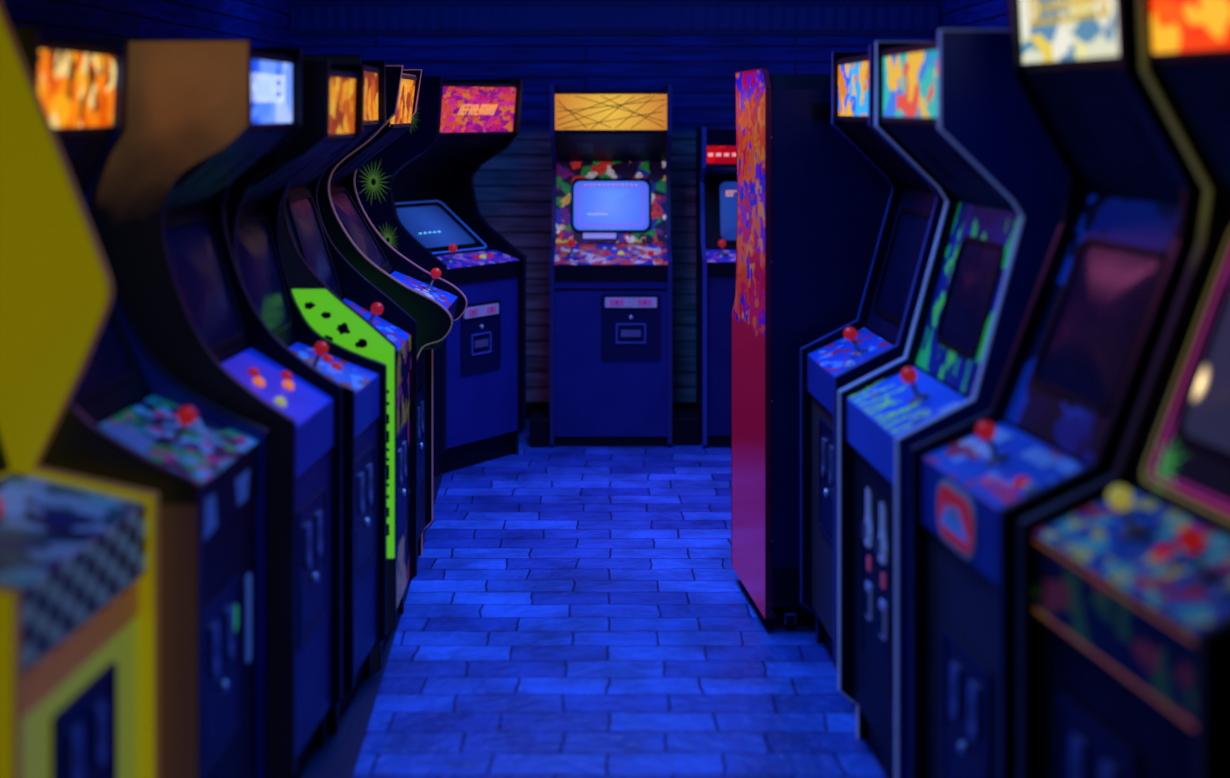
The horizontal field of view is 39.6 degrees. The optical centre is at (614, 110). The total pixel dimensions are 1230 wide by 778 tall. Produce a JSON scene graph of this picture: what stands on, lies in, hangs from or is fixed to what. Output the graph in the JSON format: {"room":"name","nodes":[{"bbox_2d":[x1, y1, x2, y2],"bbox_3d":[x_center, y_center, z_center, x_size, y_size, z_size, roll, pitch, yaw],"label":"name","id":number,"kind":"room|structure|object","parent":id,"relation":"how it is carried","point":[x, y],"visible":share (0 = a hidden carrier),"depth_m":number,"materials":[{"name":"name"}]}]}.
{"room":"games hall","nodes":[
{"label":"games hall","id":0,"kind":"room"},
{"bbox_2d":[1,0,289,46],"bbox_3d":[-1.820,0.385,4.080,0.080,2.600,10.560,0,0,0],"label":"wall","id":1,"kind":"structure","parent":0,"point":[266,23],"depth_m":6.67,"materials":[{"name":"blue wood"}]},
{"bbox_2d":[290,0,939,401],"bbox_3d":[0.000,0.385,9.400,3.560,2.600,0.080,0,0,0],"label":"wall","id":2,"kind":"structure","parent":0,"point":[513,189],"depth_m":9.36,"materials":[{"name":"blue wood"}]},
{"bbox_2d":[526,402,695,418],"bbox_3d":[0.000,1.640,9.352,3.560,0.090,0.015,0,0,0],"label":"baseboard","id":3,"kind":"structure","parent":2,"relation":"attached to","point":[530,406],"depth_m":9.35,"materials":[{"name":"black plastic"}]},
{"bbox_2d":[291,6,938,29],"bbox_3d":[0.000,-0.510,9.330,3.540,0.130,0.016,0,0,0],"label":"trim","id":4,"kind":"structure","parent":2,"relation":"attached to","point":[302,17],"depth_m":9.33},
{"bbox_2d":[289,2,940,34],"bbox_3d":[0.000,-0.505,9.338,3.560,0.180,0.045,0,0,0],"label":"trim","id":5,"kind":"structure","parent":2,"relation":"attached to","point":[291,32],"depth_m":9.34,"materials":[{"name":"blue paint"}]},
{"bbox_2d":[353,419,888,777],"bbox_3d":[0.000,1.710,4.080,3.560,0.050,10.560,0,0,0],"label":"floor","id":6,"kind":"structure","parent":0,"point":[570,611],"depth_m":5.37,"materials":[{"name":"blue brick"}]},
{"bbox_2d":[0,0,159,777],"bbox_3d":[-1.295,0.713,2.997,0.784,1.944,0.698,0,0,3],"label":"tall cabinet","id":7,"kind":"object","parent":6,"relation":"on","point":[80,554],"visible":1,"depth_m":3.28,"materials":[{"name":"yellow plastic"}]},
{"bbox_2d":[11,26,268,777],"bbox_3d":[-1.188,0.758,3.679,0.754,1.854,0.580,0,0,2],"label":"tall cabinet","id":8,"kind":"object","parent":6,"relation":"on","point":[126,420],"visible":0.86,"depth_m":3.65,"materials":[{"name":"black wood"}]},
{"bbox_2d":[96,39,341,777],"bbox_3d":[-1.114,0.758,4.285,0.754,1.854,0.533,0,0,3],"label":"tall cabinet","id":9,"kind":"object","parent":6,"relation":"on","point":[201,112],"visible":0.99,"depth_m":4.02,"materials":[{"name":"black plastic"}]},
{"bbox_2d":[225,60,386,735],"bbox_3d":[-1.068,0.773,4.860,0.754,1.824,0.483,0,0,3],"label":"tall cabinet","id":10,"kind":"object","parent":6,"relation":"on","point":[333,94],"visible":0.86,"depth_m":4.84,"materials":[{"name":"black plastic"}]},
{"bbox_2d":[279,55,416,670],"bbox_3d":[-1.038,0.758,5.434,0.754,1.854,0.608,0,0,-1],"label":"tall cabinet","id":11,"kind":"object","parent":6,"relation":"on","point":[344,307],"visible":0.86,"depth_m":5.38,"materials":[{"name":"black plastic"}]},
{"bbox_2d":[298,473,442,777],"bbox_3d":[-0.820,1.683,5.800,0.204,0.005,4.411,0,0,-2],"label":"trim","id":12,"kind":"structure","parent":6,"relation":"on","point":[339,756],"depth_m":4.61,"materials":[{"name":"rubber"}]},
{"bbox_2d":[317,65,466,556],"bbox_3d":[-0.993,0.763,6.200,0.864,1.844,0.602,0,0,0],"label":"tall cabinet","id":13,"kind":"object","parent":6,"relation":"on","point":[434,302],"visible":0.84,"depth_m":6.18,"materials":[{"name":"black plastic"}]},
{"bbox_2d":[355,77,526,475],"bbox_3d":[-0.924,0.763,8.309,0.759,1.844,0.638,0,0,33],"label":"tall cabinet","id":14,"kind":"object","parent":6,"relation":"on","point":[418,192],"visible":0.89,"depth_m":8.16,"materials":[{"name":"blue paint"}]},
{"bbox_2d":[393,164,493,255],"bbox_3d":[-0.902,0.476,8.295,0.610,0.433,0.683,0,0,0],"label":"monitor","id":15,"kind":"object","parent":14,"relation":"on","point":[448,221],"depth_m":8.39,"materials":[{"name":"blue plastic"}]},
{"bbox_2d":[550,84,671,446],"bbox_3d":[-0.020,0.776,8.898,0.612,1.818,0.724,0,0,0],"label":"tall cabinet","id":16,"kind":"object","parent":6,"relation":"on","point":[611,253],"visible":1,"depth_m":8.57,"materials":[{"name":"blue paint"}]},
{"bbox_2d":[696,126,736,447],"bbox_3d":[0.739,0.883,8.878,0.604,1.604,0.724,0,0,0],"label":"tall cabinet","id":17,"kind":"object","parent":6,"relation":"on","point":[716,166],"visible":0.32,"depth_m":8.58,"materials":[{"name":"blue paint"}]},
{"bbox_2d":[731,68,891,629],"bbox_3d":[0.760,0.773,5.846,0.622,1.824,0.658,0,0,-6],"label":"tall cabinet","id":18,"kind":"object","parent":6,"relation":"on","point":[811,207],"visible":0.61,"depth_m":5.52,"materials":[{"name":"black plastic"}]},
{"bbox_2d":[800,44,944,705],"bbox_3d":[0.965,0.748,5.146,0.724,1.874,0.594,0,0,-3],"label":"tall cabinet","id":19,"kind":"object","parent":6,"relation":"on","point":[878,337],"visible":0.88,"depth_m":5.19,"materials":[{"name":"blue paint"}]},
{"bbox_2d":[838,29,1066,777],"bbox_3d":[0.984,0.748,4.285,0.724,1.874,0.684,0,0,-4],"label":"tall cabinet","id":20,"kind":"object","parent":6,"relation":"on","point":[953,105],"visible":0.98,"depth_m":4.17,"materials":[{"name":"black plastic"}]},
{"bbox_2d":[910,0,1203,777],"bbox_3d":[1.074,0.683,3.513,0.784,2.003,0.606,0,0,-6],"label":"tall cabinet","id":21,"kind":"object","parent":6,"relation":"on","point":[1057,421],"visible":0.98,"depth_m":3.49,"materials":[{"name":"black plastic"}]},
{"bbox_2d":[1018,0,1229,777],"bbox_3d":[1.169,0.683,2.817,0.784,2.003,0.690,0,0,-8],"label":"tall cabinet","id":22,"kind":"object","parent":6,"relation":"on","point":[1124,578],"visible":1,"depth_m":2.93,"materials":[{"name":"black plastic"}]},
{"bbox_2d":[940,0,1010,28],"bbox_3d":[1.820,0.385,4.080,0.080,2.600,10.560,0,0,0],"label":"wall","id":23,"kind":"structure","parent":0,"point":[954,14],"depth_m":8.46,"materials":[{"name":"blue wood"}]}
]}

